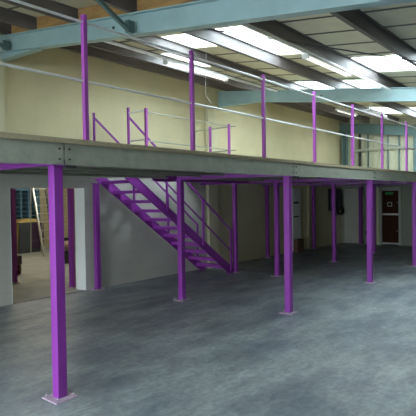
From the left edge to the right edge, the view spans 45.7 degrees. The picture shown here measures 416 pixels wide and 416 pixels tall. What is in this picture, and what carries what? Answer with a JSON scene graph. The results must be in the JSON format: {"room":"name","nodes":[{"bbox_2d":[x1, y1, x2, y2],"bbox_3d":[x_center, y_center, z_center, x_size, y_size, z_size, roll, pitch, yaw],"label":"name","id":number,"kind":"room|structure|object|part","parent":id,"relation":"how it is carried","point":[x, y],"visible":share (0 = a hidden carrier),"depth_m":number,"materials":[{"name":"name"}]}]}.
{"room":"warehouse","nodes":[
{"label":"warehouse","id":0,"kind":"room"},
{"bbox_2d":[39,188,74,246],"bbox_3d":[-8.048,-0.040,16.711,0.300,3.200,13.500,0,2,40],"label":"wall","id":1,"kind":"structure","parent":0,"point":[65,202],"depth_m":18.81,"materials":[{"name":"beige brick"}]},
{"bbox_2d":[0,33,341,306],"bbox_3d":[-2.184,-0.820,10.215,0.312,4.867,23.000,0,2,40],"label":"wall","id":2,"kind":"structure","parent":0,"point":[40,104],"depth_m":10.95,"materials":[{"name":"beige paint"}]},
{"bbox_2d":[0,60,4,131],"bbox_3d":[-3.583,-1.585,8.205,0.087,1.818,0.380,0,2,40],"label":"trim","id":3,"kind":"structure","parent":2,"relation":"attached to","point":[2,98],"depth_m":8.29,"materials":[{"name":"beige paint"}]},
{"bbox_2d":[10,188,85,303],"bbox_3d":[-3.026,0.638,9.201,0.314,2.020,1.548,0,2,40],"label":"trim","id":4,"kind":"structure","parent":2,"relation":"attached to","point":[78,192],"depth_m":9.78,"materials":[{"name":"white"}]},
{"bbox_2d":[13,290,86,303],"bbox_3d":[-2.913,1.645,9.141,0.070,0.004,1.550,0,2,40],"label":"trim","id":5,"kind":"structure","parent":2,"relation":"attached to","point":[82,290],"depth_m":8.98,"materials":[{"name":"grey metal"}]},
{"bbox_2d":[205,104,218,267],"bbox_3d":[0.109,-0.558,12.676,0.087,4.170,0.380,0,2,40],"label":"trim","id":6,"kind":"structure","parent":2,"relation":"attached to","point":[210,114],"depth_m":12.62,"materials":[{"name":"beige paint"}]},
{"bbox_2d":[292,189,300,251],"bbox_3d":[2.857,0.392,16.004,0.087,2.010,0.520,0,2,40],"label":"wall panel","id":7,"kind":"object","parent":2,"relation":"attached to","point":[296,193],"visible":0.86,"depth_m":15.96,"materials":[{"name":"white paint"}]},
{"bbox_2d":[307,187,310,248],"bbox_3d":[3.424,0.343,16.728,0.037,2.100,0.120,0,2,40],"label":"trim","id":8,"kind":"structure","parent":2,"relation":"attached to","point":[308,188],"depth_m":16.69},
{"bbox_2d":[328,189,343,214],"bbox_3d":[4.754,-0.214,18.233,0.166,0.990,1.062,0,2,40],"label":"cable coil","id":9,"kind":"object","parent":2,"relation":"attached to","point":[338,191],"visible":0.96,"depth_m":18.32,"materials":[{"name":"black plastic"}]},
{"bbox_2d":[0,243,415,415],"bbox_3d":[-0.457,1.693,8.871,22.000,0.150,23.000,0,2,40],"label":"floor","id":10,"kind":"structure","parent":0,"point":[133,349],"depth_m":6.14,"materials":[{"name":"concrete"}]},
{"bbox_2d":[10,189,19,283],"bbox_3d":[-4.232,0.607,10.735,0.160,2.050,0.160,0,2,40],"label":"steel column","id":11,"kind":"structure","parent":10,"relation":"on","point":[12,191],"depth_m":10.70,"materials":[{"name":"purple metal"}]},
{"bbox_2d":[16,224,21,273],"bbox_3d":[-4.760,0.993,11.924,0.521,1.240,0.438,-1,1,0],"label":"hand truck","id":12,"kind":"object","parent":10,"relation":"on","point":[19,258],"visible":0.35,"depth_m":11.87,"materials":[{"name":"brown metal"}]},
{"bbox_3d":[-4.612,0.943,11.885,0.049,1.111,0.303,-2,2,-39],"label":"frame","id":13,"kind":"part","parent":12,"relation":"part of","materials":[{"name":"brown metal"}]},
{"bbox_2d":[10,188,39,222],"bbox_3d":[-6.604,0.267,17.721,0.400,2.500,1.030,0,2,40],"label":"storage rack","id":14,"kind":"object","parent":10,"relation":"on","point":[22,194],"visible":0.23,"depth_m":17.70,"materials":[{"name":"blue metal"}]},
{"bbox_2d":[16,218,43,253],"bbox_3d":[-6.223,0.942,17.039,0.460,1.170,0.960,0,2,40],"label":"storage cabinet","id":15,"kind":"object","parent":10,"relation":"on","point":[24,228],"visible":0.64,"depth_m":16.84,"materials":[{"name":"grey metal"}]},
{"bbox_3d":[-6.362,1.022,16.871,0.400,1.020,0.400,0,2,40],"label":"panel","id":16,"kind":"part","parent":15,"relation":"part of","materials":[{"name":"grey paint"}]},
{"bbox_2d":[16,218,39,222],"bbox_3d":[-6.268,0.423,16.982,0.460,0.130,0.840,0,2,40],"label":"countertop","id":17,"kind":"structure","parent":15,"relation":"on","point":[23,220],"depth_m":16.80,"materials":[{"name":"yellow wood"}]},
{"bbox_3d":[-5.926,0.651,17.090,0.029,0.260,0.490,0,2,40],"label":"drawer","id":18,"kind":"part","parent":15,"relation":"part of","materials":[{"name":"purple"}]},
{"bbox_3d":[-5.922,0.951,17.096,0.029,0.260,0.490,0,2,40],"label":"drawer","id":19,"kind":"part","parent":15,"relation":"part of","materials":[{"name":"purple"}]},
{"bbox_3d":[-5.918,1.251,17.102,0.029,0.260,0.490,0,2,40],"label":"drawer","id":20,"kind":"part","parent":15,"relation":"part of","materials":[{"name":"purple"}]},
{"bbox_2d":[30,188,48,256],"bbox_3d":[-5.508,0.231,16.350,0.551,2.623,1.489,-2,2,-41],"label":"stepladder","id":21,"kind":"object","parent":10,"relation":"on","point":[33,192],"visible":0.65,"depth_m":16.20,"materials":[{"name":"silver metal"}]},
{"bbox_3d":[-5.942,0.233,16.537,0.030,2.605,0.394,-1,1,-27],"label":"leg","id":22,"kind":"part","parent":21,"relation":"part of","materials":[{"name":"silver metal"}]},
{"bbox_3d":[-5.544,0.238,16.013,0.055,2.623,1.026,-2,2,-41],"label":"rail","id":23,"kind":"part","parent":21,"relation":"part of","materials":[{"name":"silver metal"}]},
{"bbox_3d":[-5.689,0.221,16.937,0.024,2.604,0.364,-2,2,-43],"label":"leg","id":24,"kind":"part","parent":21,"relation":"part of","materials":[{"name":"silver metal"}]},
{"bbox_3d":[-5.291,0.226,16.414,0.046,2.623,1.047,-2,1,-35],"label":"rail","id":25,"kind":"part","parent":21,"relation":"part of","materials":[{"name":"grey paint"}]},
{"bbox_2d":[42,164,77,404],"bbox_3d":[-1.360,0.669,4.463,0.230,2.112,0.230,0,2,40],"label":"steel column","id":26,"kind":"structure","parent":10,"relation":"on","point":[60,394],"depth_m":4.43,"materials":[{"name":"purple metal"}]},
{"bbox_2d":[0,138,63,164],"bbox_3d":[-2.649,-0.430,2.825,0.064,0.192,4.200,0,2,40],"label":"beam","id":27,"kind":"structure","parent":26,"relation":"on","point":[11,150],"depth_m":4.18,"materials":[{"name":"metal"}]},
{"bbox_3d":[-1.375,-0.381,4.440,0.140,0.012,0.140,0,2,40],"label":"cap plate","id":28,"kind":"part","parent":26,"relation":"part of","materials":[{"name":"purple paint"}]},
{"bbox_3d":[-1.345,1.718,4.485,0.230,0.012,0.230,0,2,40],"label":"plate","id":29,"kind":"part","parent":26,"relation":"part of","materials":[{"name":"grey metal"}]},
{"bbox_2d":[62,159,75,168],"bbox_3d":[-1.266,-0.401,4.491,0.074,0.078,0.126,0,2,40],"label":"cleat","id":30,"kind":"object","parent":26,"relation":"attached to","point":[65,166],"visible":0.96,"depth_m":4.46,"materials":[{"name":"grey metal"}]},
{"bbox_2d":[63,144,293,175],"bbox_3d":[0.005,-0.537,6.036,0.064,0.192,4.105,0,2,40],"label":"beam","id":31,"kind":"structure","parent":26,"relation":"on","point":[78,155],"depth_m":5.42,"materials":[{"name":"metal"}]},
{"bbox_2d":[64,237,68,263],"bbox_3d":[-4.014,1.200,13.983,0.320,0.720,0.350,0,2,40],"label":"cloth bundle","id":32,"kind":"object","parent":10,"relation":"on","point":[66,252],"visible":0.38,"depth_m":13.85,"materials":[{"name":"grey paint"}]},
{"bbox_2d":[67,188,75,287],"bbox_3d":[-2.787,0.601,10.066,0.160,2.050,0.160,0,2,40],"label":"steel column","id":33,"kind":"structure","parent":10,"relation":"on","point":[70,191],"depth_m":10.03,"materials":[{"name":"purple metal"}]},
{"bbox_2d":[91,183,104,290],"bbox_3d":[-2.203,0.567,9.784,0.200,2.112,0.200,0,2,40],"label":"steel column","id":34,"kind":"structure","parent":10,"relation":"on","point":[96,198],"depth_m":9.75,"materials":[{"name":"purple metal"}]},
{"bbox_2d":[92,108,233,273],"bbox_3d":[-0.806,-0.169,10.773,0.990,3.500,3.418,0,2,40],"label":"staircase","id":35,"kind":"structure","parent":10,"relation":"on","point":[109,185],"depth_m":10.63,"materials":[{"name":"purple metal"}]},
{"bbox_3d":[-2.243,-1.302,9.728,0.036,1.147,0.036,0,2,40],"label":"post","id":36,"kind":"part","parent":35,"relation":"part of","materials":[{"name":"metal"}]},
{"bbox_3d":[-1.486,-1.303,9.232,0.036,1.147,0.036,0,2,40],"label":"post","id":37,"kind":"part","parent":35,"relation":"part of","materials":[{"name":"metal"}]},
{"bbox_3d":[-1.581,-0.529,10.531,0.036,1.077,0.036,0,2,40],"label":"post","id":38,"kind":"part","parent":35,"relation":"part of","materials":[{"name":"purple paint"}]},
{"bbox_3d":[-1.246,-0.679,10.937,0.026,2.321,3.120,0,2,40],"label":"handrail","id":39,"kind":"part","parent":35,"relation":"part of","materials":[{"name":"purple metal"}]},
{"bbox_3d":[-0.836,-0.472,10.021,0.036,1.073,0.036,0,2,40],"label":"post","id":40,"kind":"part","parent":35,"relation":"part of","materials":[{"name":"metal"}]},
{"bbox_3d":[-0.915,0.182,11.341,0.036,1.028,0.036,0,2,40],"label":"post","id":41,"kind":"part","parent":35,"relation":"part of","materials":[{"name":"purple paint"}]},
{"bbox_3d":[-0.468,-0.584,10.465,0.026,2.366,3.180,0,2,40],"label":"handrail","id":42,"kind":"part","parent":35,"relation":"part of","materials":[{"name":"purple metal"}]},
{"bbox_3d":[-0.254,0.885,12.142,0.036,0.978,0.036,0,2,40],"label":"post","id":43,"kind":"part","parent":35,"relation":"part of","materials":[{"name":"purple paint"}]},
{"bbox_3d":[-0.470,-0.095,10.464,0.022,2.339,3.147,0,2,40],"label":"rail","id":44,"kind":"part","parent":35,"relation":"part of","materials":[{"name":"purple metal"}]},
{"bbox_3d":[-0.104,0.308,10.909,0.036,1.019,0.036,0,2,40],"label":"post","id":45,"kind":"part","parent":35,"relation":"part of","materials":[{"name":"metal"}]},
{"bbox_3d":[0.543,0.998,11.694,0.036,0.971,0.036,0,2,40],"label":"post","id":46,"kind":"part","parent":35,"relation":"part of","materials":[{"name":"metal"}]},
{"bbox_2d":[173,180,190,301],"bbox_3d":[-0.471,0.566,8.676,0.230,2.112,0.230,0,2,40],"label":"steel column","id":47,"kind":"structure","parent":10,"relation":"on","point":[180,183],"depth_m":8.64,"materials":[{"name":"purple metal"}]},
{"bbox_3d":[-0.456,1.615,8.699,0.230,0.012,0.230,0,2,40],"label":"plate","id":48,"kind":"part","parent":47,"relation":"part of","materials":[{"name":"grey metal"}]},
{"bbox_2d":[230,184,241,272],"bbox_3d":[0.650,0.482,11.822,0.230,2.112,0.230,0,2,40],"label":"steel column","id":49,"kind":"structure","parent":10,"relation":"on","point":[234,186],"depth_m":11.78,"materials":[{"name":"purple metal"}]},
{"bbox_2d":[263,186,271,257],"bbox_3d":[1.744,0.409,14.511,0.200,2.112,0.200,0,2,40],"label":"steel column","id":50,"kind":"structure","parent":10,"relation":"on","point":[267,229],"depth_m":14.47,"materials":[{"name":"purple metal"}]},
{"bbox_2d":[271,182,283,276],"bbox_3d":[1.561,0.484,11.134,0.230,2.112,0.230,0,2,40],"label":"steel column","id":51,"kind":"structure","parent":10,"relation":"on","point":[276,185],"depth_m":11.10,"materials":[{"name":"purple metal"}]},
{"bbox_2d":[279,176,298,314],"bbox_3d":[1.236,0.564,7.603,0.230,2.112,0.230,0,2,40],"label":"steel column","id":52,"kind":"structure","parent":10,"relation":"on","point":[287,180],"depth_m":7.57,"materials":[{"name":"purple metal"}]},
{"bbox_2d":[175,174,277,179],"bbox_3d":[0.344,-0.587,8.120,2.099,0.192,0.100,0,1,32],"label":"beam","id":53,"kind":"structure","parent":52,"relation":"on","point":[227,175],"depth_m":8.16,"materials":[{"name":"purple metal"}]},
{"bbox_3d":[1.251,1.613,7.625,0.230,0.012,0.230,0,2,40],"label":"plate","id":54,"kind":"part","parent":52,"relation":"part of","materials":[{"name":"grey metal"}]},
{"bbox_2d":[294,238,303,252],"bbox_3d":[2.930,1.208,15.893,0.150,0.420,0.400,0,2,40],"label":"box","id":55,"kind":"object","parent":10,"relation":"on","point":[298,243],"visible":1,"depth_m":15.77,"materials":[{"name":"brown cardboard"}]},
{"bbox_2d":[311,187,317,248],"bbox_3d":[3.601,0.333,16.788,0.200,2.112,0.200,0,2,40],"label":"steel column","id":56,"kind":"structure","parent":10,"relation":"on","point":[313,188],"depth_m":16.75,"materials":[{"name":"purple metal"}]},
{"bbox_2d":[329,184,339,262],"bbox_3d":[3.427,0.408,13.392,0.230,2.112,0.230,0,2,40],"label":"steel column","id":57,"kind":"structure","parent":10,"relation":"on","point":[334,225],"depth_m":13.35,"materials":[{"name":"purple metal"}]},
{"bbox_2d":[262,181,404,185],"bbox_3d":[3.399,-0.745,13.448,4.202,0.192,0.100,0,1,32],"label":"beam","id":58,"kind":"structure","parent":57,"relation":"on","point":[325,182],"depth_m":13.32,"materials":[{"name":"purple metal"}]},
{"bbox_2d":[358,187,362,244],"bbox_3d":[5.577,0.277,18.048,0.200,2.112,0.200,0,2,40],"label":"steel column","id":59,"kind":"structure","parent":10,"relation":"on","point":[359,188],"depth_m":18.01,"materials":[{"name":"purple metal"}]},
{"bbox_2d":[363,180,376,283],"bbox_3d":[3.322,0.479,10.126,0.230,2.112,0.230,0,2,40],"label":"steel column","id":60,"kind":"structure","parent":10,"relation":"on","point":[369,192],"depth_m":10.09,"materials":[{"name":"purple metal"}]},
{"bbox_2d":[201,178,362,184],"bbox_3d":[1.572,-0.671,11.238,4.185,0.192,0.100,0,1,33],"label":"beam","id":61,"kind":"structure","parent":60,"relation":"on","point":[319,179],"depth_m":11.03,"materials":[{"name":"purple metal"}]},
{"bbox_2d":[294,164,373,179],"bbox_3d":[2.359,-0.632,8.883,0.064,0.192,3.255,0,2,40],"label":"beam","id":62,"kind":"structure","parent":60,"relation":"on","point":[301,170],"depth_m":8.61,"materials":[{"name":"metal"}]},
{"bbox_2d":[372,185,378,252],"bbox_3d":[5.167,0.341,15.339,0.230,2.112,0.230,0,2,40],"label":"steel column","id":63,"kind":"structure","parent":10,"relation":"on","point":[373,186],"depth_m":15.30,"materials":[{"name":"purple metal"}]},
{"bbox_2d":[409,182,415,266],"bbox_3d":[5.191,0.404,12.387,0.230,2.112,0.230,0,2,40],"label":"steel column","id":64,"kind":"structure","parent":10,"relation":"on","point":[413,183],"depth_m":12.35,"materials":[{"name":"purple metal"}]},
{"bbox_2d":[374,171,415,181],"bbox_3d":[4.343,-0.712,11.283,0.064,0.192,2.945,0,2,40],"label":"beam","id":65,"kind":"structure","parent":64,"relation":"on","point":[378,175],"depth_m":11.06,"materials":[{"name":"metal"}]},
{"bbox_3d":[-2.936,0.665,5.695,0.230,2.112,0.230,0,2,40],"label":"steel column","id":66,"kind":"structure","parent":10,"relation":"on","visible":0},
{"bbox_2d":[0,163,46,170],"bbox_3d":[-2.982,-0.487,5.730,4.160,0.192,0.100,0,2,39],"label":"beam","id":67,"kind":"structure","parent":66,"relation":"on","point":[3,166],"depth_m":4.81,"materials":[{"name":"purple metal"}]},
{"bbox_2d":[0,170,167,178],"bbox_3d":[-1.899,-0.551,7.314,0.050,0.160,3.680,0,2,40],"label":"joist","id":68,"kind":"object","parent":67,"relation":"attached to","point":[1,171],"visible":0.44,"depth_m":7.42,"materials":[{"name":"metal"}]},
{"bbox_2d":[10,168,202,176],"bbox_3d":[-1.282,-0.549,6.805,0.050,0.160,3.680,0,2,40],"label":"joist","id":69,"kind":"object","parent":67,"relation":"attached to","point":[23,169],"visible":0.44,"depth_m":6.71,"materials":[{"name":"metal"}]},
{"bbox_2d":[35,167,225,175],"bbox_3d":[-0.897,-0.548,6.486,0.050,0.160,3.680,0,2,40],"label":"joist","id":70,"kind":"object","parent":67,"relation":"attached to","point":[76,168],"visible":0.29,"depth_m":6.47,"materials":[{"name":"metal"}]},
{"bbox_2d":[64,150,251,174],"bbox_3d":[-0.511,-0.546,6.167,0.050,0.160,3.680,0,2,40],"label":"joist","id":71,"kind":"object","parent":67,"relation":"attached to","point":[64,150],"visible":0.16,"depth_m":5.87,"materials":[{"name":"metal"}]},
{"bbox_2d":[0,132,415,173],"bbox_3d":[0.553,-0.750,9.953,4.225,0.047,19.280,0,2,40],"label":"deck","id":72,"kind":"object","parent":67,"relation":"on","point":[7,135],"visible":0.04,"depth_m":5.31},
{"bbox_2d":[88,177,113,178],"bbox_3d":[-1.805,-0.627,9.311,1.410,0.100,0.080,0,2,40],"label":"beam","id":73,"kind":"structure","parent":72,"relation":"attached to","point":[89,177],"depth_m":9.60,"materials":[{"name":"metal"}]},
{"bbox_2d":[129,108,235,153],"bbox_3d":[-0.696,-1.300,10.234,1.280,1.078,2.650,0,2,40],"label":"guard","id":74,"kind":"object","parent":72,"relation":"on","point":[145,110],"visible":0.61,"depth_m":9.86,"materials":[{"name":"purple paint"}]},
{"bbox_3d":[-1.115,-1.269,8.927,0.044,1.072,0.044,0,2,40],"label":"post","id":75,"kind":"part","parent":74,"relation":"part of","materials":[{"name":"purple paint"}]},
{"bbox_3d":[-0.348,-1.258,9.948,0.024,0.024,2.550,0,2,39],"label":"rail","id":76,"kind":"part","parent":74,"relation":"part of","materials":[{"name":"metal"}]},
{"bbox_3d":[-0.356,-1.783,9.937,0.024,0.024,2.550,0,2,39],"label":"rail","id":77,"kind":"part","parent":74,"relation":"part of","materials":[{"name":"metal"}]},
{"bbox_3d":[0.055,-1.326,11.268,0.044,1.052,0.044,0,2,40],"label":"post","id":78,"kind":"part","parent":74,"relation":"part of","materials":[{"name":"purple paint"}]},
{"bbox_3d":[0.109,-1.797,11.206,1.280,0.026,0.026,0,2,40],"label":"rail","id":79,"kind":"part","parent":74,"relation":"part of","materials":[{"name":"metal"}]},
{"bbox_3d":[0.471,-1.330,10.923,0.044,1.062,0.044,0,2,40],"label":"post","id":80,"kind":"part","parent":74,"relation":"part of","materials":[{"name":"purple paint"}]},
{"bbox_2d":[153,176,248,182],"bbox_3d":[-0.040,-0.627,10.246,0.090,0.191,3.070,0,2,40],"label":"beam","id":81,"kind":"structure","parent":72,"relation":"attached to","point":[170,178],"depth_m":10.05,"materials":[{"name":"purple metal"}]},
{"bbox_2d":[0,0,415,170],"bbox_3d":[2.470,-1.380,9.100,0.105,1.194,17.840,0,2,40],"label":"guardrail","id":82,"kind":"object","parent":72,"relation":"on","point":[84,47],"visible":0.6,"depth_m":5.86,"materials":[{"name":"purple metal"}]},
{"bbox_3d":[-1.170,-1.236,4.686,0.045,1.186,0.045,0,2,40],"label":"post","id":83,"kind":"part","parent":82,"relation":"part of","materials":[{"name":"purple metal"}]},
{"bbox_3d":[-0.189,-1.276,5.872,0.045,1.186,0.045,0,2,40],"label":"post","id":84,"kind":"part","parent":82,"relation":"part of","materials":[{"name":"purple metal"}]},
{"bbox_3d":[2.476,-1.352,9.096,0.025,0.025,17.840,0,2,40],"label":"rail","id":85,"kind":"part","parent":82,"relation":"part of","materials":[{"name":"silver metal"}]},
{"bbox_3d":[0.797,-1.316,7.065,0.045,1.186,0.045,0,2,40],"label":"post","id":86,"kind":"part","parent":82,"relation":"part of","materials":[{"name":"purple metal"}]},
{"bbox_3d":[1.781,-1.356,8.255,0.045,1.186,0.045,0,2,40],"label":"post","id":87,"kind":"part","parent":82,"relation":"part of","materials":[{"name":"purple metal"}]},
{"bbox_3d":[2.771,-1.396,9.453,0.045,1.186,0.045,0,2,40],"label":"post","id":88,"kind":"part","parent":82,"relation":"part of","materials":[{"name":"metal"}]},
{"bbox_3d":[3.757,-1.435,10.645,0.045,1.186,0.045,0,2,40],"label":"post","id":89,"kind":"part","parent":82,"relation":"part of","materials":[{"name":"purple metal"}]},
{"bbox_3d":[4.783,-1.477,11.886,0.045,1.186,0.045,0,2,40],"label":"post","id":90,"kind":"part","parent":82,"relation":"part of","materials":[{"name":"metal"}]},
{"bbox_2d":[198,178,265,181],"bbox_3d":[0.423,-0.645,10.123,0.050,0.160,2.730,0,2,40],"label":"joist","id":91,"kind":"object","parent":72,"relation":"attached to","point":[226,179],"visible":0.29,"depth_m":10.36,"materials":[{"name":"metal"}]},
{"bbox_2d":[241,177,294,179],"bbox_3d":[1.040,-0.643,9.613,0.050,0.160,2.730,0,2,40],"label":"joist","id":92,"kind":"object","parent":72,"relation":"attached to","point":[251,177],"visible":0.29,"depth_m":9.68,"materials":[{"name":"metal"}]},
{"bbox_2d":[263,176,317,179],"bbox_3d":[1.425,-0.641,9.294,0.050,0.160,2.730,0,2,40],"label":"joist","id":93,"kind":"object","parent":72,"relation":"attached to","point":[278,176],"visible":0.16,"depth_m":9.76,"materials":[{"name":"metal"}]},
{"bbox_2d":[339,123,415,171],"bbox_3d":[10.018,-2.091,14.488,13.030,2.166,0.195,0,2,40],"label":"frame","id":94,"kind":"object","parent":72,"relation":"on","point":[345,129],"visible":0.71,"depth_m":17.79,"materials":[{"name":"teal paint"}]},
{"bbox_3d":[5.614,-1.948,18.225,0.070,1.848,0.055,0,2,40],"label":"post","id":95,"kind":"part","parent":94,"relation":"part of","materials":[{"name":"grey metal"}]},
{"bbox_3d":[5.853,-1.947,18.028,0.040,1.848,0.055,0,2,40],"label":"post","id":96,"kind":"part","parent":94,"relation":"part of","materials":[{"name":"metal"}]},
{"bbox_3d":[10.163,-2.112,14.429,12.730,0.090,0.040,0,2,40],"label":"sheeting rail","id":97,"kind":"part","parent":94,"relation":"part of","materials":[{"name":"metal"}]},
{"bbox_3d":[6.407,-1.945,17.569,0.030,1.848,0.055,0,2,40],"label":"post","id":98,"kind":"part","parent":94,"relation":"part of","materials":[{"name":"metal"}]},
{"bbox_3d":[6.708,-1.944,17.320,0.035,1.848,0.055,0,2,40],"label":"post","id":99,"kind":"part","parent":94,"relation":"part of","materials":[{"name":"metal"}]},
{"bbox_3d":[7.146,-1.942,16.939,0.140,1.848,0.085,0,2,40],"label":"post","id":100,"kind":"part","parent":94,"relation":"part of","materials":[{"name":"metal"}]},
{"bbox_2d":[0,0,415,117],"bbox_3d":[2.895,-2.330,5.965,13.550,1.822,23.000,0,2,40],"label":"ceiling","id":101,"kind":"structure","parent":0,"point":[400,19],"depth_m":7.73,"materials":[{"name":"grey"}]},
{"bbox_2d":[163,59,188,70],"bbox_3d":[-0.553,-2.593,8.833,0.256,0.074,0.813,0,2,40],"label":"fluorescent light","id":102,"kind":"object","parent":101,"relation":"attached to","point":[166,62],"depth_m":8.89,"materials":[{"name":"white paint"}]},
{"bbox_2d":[105,41,277,91],"bbox_3d":[-0.126,-2.671,9.490,0.040,0.040,5.500,0,2,40],"label":"cable trunking","id":103,"kind":"object","parent":101,"relation":"hanging from","point":[108,42],"visible":0.64,"depth_m":8.83,"materials":[{"name":"white metal"}]},
{"bbox_2d":[194,68,228,81],"bbox_3d":[0.061,-2.618,9.580,0.262,0.074,1.186,0,2,40],"label":"fluorescent light","id":104,"kind":"object","parent":101,"relation":"attached to","point":[196,70],"depth_m":9.66,"materials":[{"name":"white paint"}]},
{"bbox_2d":[335,106,357,116],"bbox_3d":[4.124,-2.944,14.631,0.100,0.318,1.350,0,2,40],"label":"fluorescent light","id":105,"kind":"object","parent":101,"relation":"hanging from","point":[337,109],"visible":0.66,"depth_m":14.41,"materials":[{"name":"white paint"}]},
{"bbox_2d":[366,103,386,116],"bbox_3d":[4.958,-2.855,14.463,0.100,0.318,1.350,0,2,40],"label":"fluorescent light","id":106,"kind":"object","parent":101,"relation":"hanging from","point":[370,110],"visible":0.63,"depth_m":14.18,"materials":[{"name":"white paint"}]},
{"bbox_2d":[341,108,415,245],"bbox_3d":[10.185,-1.121,14.710,13.050,4.916,0.300,0,2,40],"label":"wall","id":107,"kind":"structure","parent":0,"point":[374,156],"depth_m":17.67,"materials":[{"name":"white paint"}]},
{"bbox_2d":[344,189,358,242],"bbox_3d":[5.399,0.291,18.500,0.590,2.030,0.029,0,2,40],"label":"wall panel","id":108,"kind":"object","parent":107,"relation":"attached to","point":[351,199],"depth_m":18.49,"materials":[{"name":"grey metal"}]},
{"bbox_2d":[376,187,378,244],"bbox_3d":[6.152,0.289,17.864,0.080,2.080,0.049,0,2,40],"label":"trim","id":109,"kind":"structure","parent":107,"relation":"attached to","point":[377,188],"depth_m":17.84,"materials":[{"name":"beige"}]},
{"bbox_2d":[379,187,401,245],"bbox_3d":[6.535,0.288,17.638,0.780,2.080,0.150,0,2,40],"label":"door","id":110,"kind":"structure","parent":107,"relation":"in","point":[390,232],"depth_m":17.63,"materials":[{"name":"brown wood"}]},
{"bbox_3d":[8.111,-0.055,1.729,0.300,3.400,23.000,0,2,40],"label":"wall","id":111,"kind":"structure","parent":0,"visible":0},
{"bbox_2d":[0,0,415,61],"bbox_3d":[1.526,-1.892,4.217,13.030,1.969,0.130,0,2,40],"label":"roof beam","id":112,"kind":"structure","parent":111,"relation":"attached to","point":[201,14],"depth_m":5.70,"materials":[{"name":"teal metal"}]},
{"bbox_2d":[0,40,9,50],"bbox_3d":[-3.451,-2.724,7.837,0.060,0.320,0.600,0,2,40],"label":"brace","id":113,"kind":"object","parent":112,"relation":"attached to","point":[5,45],"visible":1,"depth_m":8.00,"materials":[{"name":"teal paint"}]},
{"bbox_2d":[11,25,28,32],"bbox_3d":[-2.970,-2.898,7.901,0.580,0.267,0.060,0,2,40],"label":"board","id":114,"kind":"object","parent":112,"relation":"attached to","point":[15,29],"visible":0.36,"depth_m":7.95,"materials":[{"name":"brown wood"}]},
{"bbox_2d":[37,15,69,28],"bbox_3d":[-2.271,-2.779,7.327,0.890,0.308,0.060,0,2,40],"label":"board","id":115,"kind":"object","parent":112,"relation":"attached to","point":[43,21],"visible":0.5,"depth_m":7.39,"materials":[{"name":"brown wood"}]},
{"bbox_2d":[78,5,126,19],"bbox_3d":[-1.401,-2.630,6.613,1.040,0.327,0.060,0,2,40],"label":"board","id":116,"kind":"object","parent":112,"relation":"attached to","point":[96,11],"visible":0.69,"depth_m":6.67,"materials":[{"name":"brown wood"}]},
{"bbox_2d":[95,0,133,33],"bbox_3d":[-1.133,-2.327,5.934,0.060,0.320,0.600,0,2,40],"label":"brace","id":117,"kind":"object","parent":112,"relation":"attached to","point":[128,26],"visible":1,"depth_m":5.98,"materials":[{"name":"teal paint"}]},
{"bbox_2d":[137,0,192,10],"bbox_3d":[-0.494,-2.474,5.868,0.970,0.318,0.060,0,2,40],"label":"board","id":118,"kind":"object","parent":112,"relation":"attached to","point":[141,4],"visible":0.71,"depth_m":5.94,"materials":[{"name":"brown wood"}]},
{"bbox_2d":[0,22,349,122],"bbox_3d":[-1.931,-3.012,9.770,0.100,0.190,22.750,0,2,40],"label":"roof purlin","id":119,"kind":"structure","parent":112,"relation":"on","point":[5,28],"depth_m":10.87,"materials":[{"name":"grey metal"}]},
{"bbox_2d":[0,6,369,122],"bbox_3d":[-1.336,-2.910,9.281,0.100,0.190,22.750,0,2,40],"label":"roof purlin","id":120,"kind":"structure","parent":112,"relation":"on","point":[11,17],"depth_m":9.35,"materials":[{"name":"grey metal"}]},
{"bbox_2d":[0,0,399,123],"bbox_3d":[-0.524,-2.771,8.615,0.100,0.190,22.750,0,2,40],"label":"roof purlin","id":121,"kind":"structure","parent":112,"relation":"on","point":[51,5],"depth_m":8.88,"materials":[{"name":"grey metal"}]},
{"bbox_2d":[94,0,415,117],"bbox_3d":[0.403,-2.612,7.854,0.100,0.190,22.750,0,2,40],"label":"roof purlin","id":122,"kind":"structure","parent":112,"relation":"on","point":[221,39],"depth_m":8.48,"materials":[{"name":"grey metal"}]},
{"bbox_2d":[330,9,415,66],"bbox_3d":[2.157,-2.312,6.414,0.100,0.190,22.750,0,2,40],"label":"purlin","id":123,"kind":"structure","parent":112,"relation":"on","point":[360,21],"depth_m":6.48,"materials":[{"name":"grey metal"}]},
{"bbox_2d":[217,87,415,107],"bbox_3d":[5.303,-2.045,8.786,13.030,1.969,0.130,0,2,40],"label":"roof beam","id":124,"kind":"structure","parent":111,"relation":"attached to","point":[397,94],"depth_m":10.98,"materials":[{"name":"teal metal"}]},
{"bbox_2d":[192,0,407,86],"bbox_3d":[1.253,-2.467,7.156,0.100,0.190,22.750,0,2,40],"label":"roof purlin","id":125,"kind":"structure","parent":124,"relation":"on","point":[274,27],"depth_m":7.82,"materials":[{"name":"grey metal"}]},
{"bbox_2d":[238,23,390,90],"bbox_3d":[1.922,-2.301,7.809,0.040,0.040,5.500,0,2,40],"label":"cable trunking","id":126,"kind":"object","parent":125,"relation":"hanging from","point":[248,26],"visible":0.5,"depth_m":7.00,"materials":[{"name":"white metal"}]},
{"bbox_2d":[206,28,415,61],"bbox_3d":[2.616,-2.221,7.237,6.883,0.537,0.020,-1,1,-15],"label":"rod","id":127,"kind":"object","parent":124,"relation":"attached to","point":[207,28],"visible":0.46,"depth_m":6.93,"materials":[{"name":"grey metal"}]},
{"bbox_2d":[302,53,351,77],"bbox_3d":[1.907,-2.242,7.791,0.120,0.074,1.550,0,2,40],"label":"fluorescent light","id":128,"kind":"object","parent":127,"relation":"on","point":[307,56],"visible":1,"depth_m":7.67,"materials":[{"name":"white paint"}]},
{"bbox_3d":[7.204,0.323,14.822,0.230,2.112,0.230,0,2,40],"label":"steel column","id":129,"kind":"structure","parent":0,"visible":0},
{"bbox_2d":[310,182,411,186],"bbox_3d":[5.329,-0.823,15.782,4.227,0.192,0.100,0,1,29],"label":"beam","id":130,"kind":"structure","parent":129,"relation":"on","point":[406,183],"depth_m":15.90,"materials":[{"name":"purple metal"}]}
]}

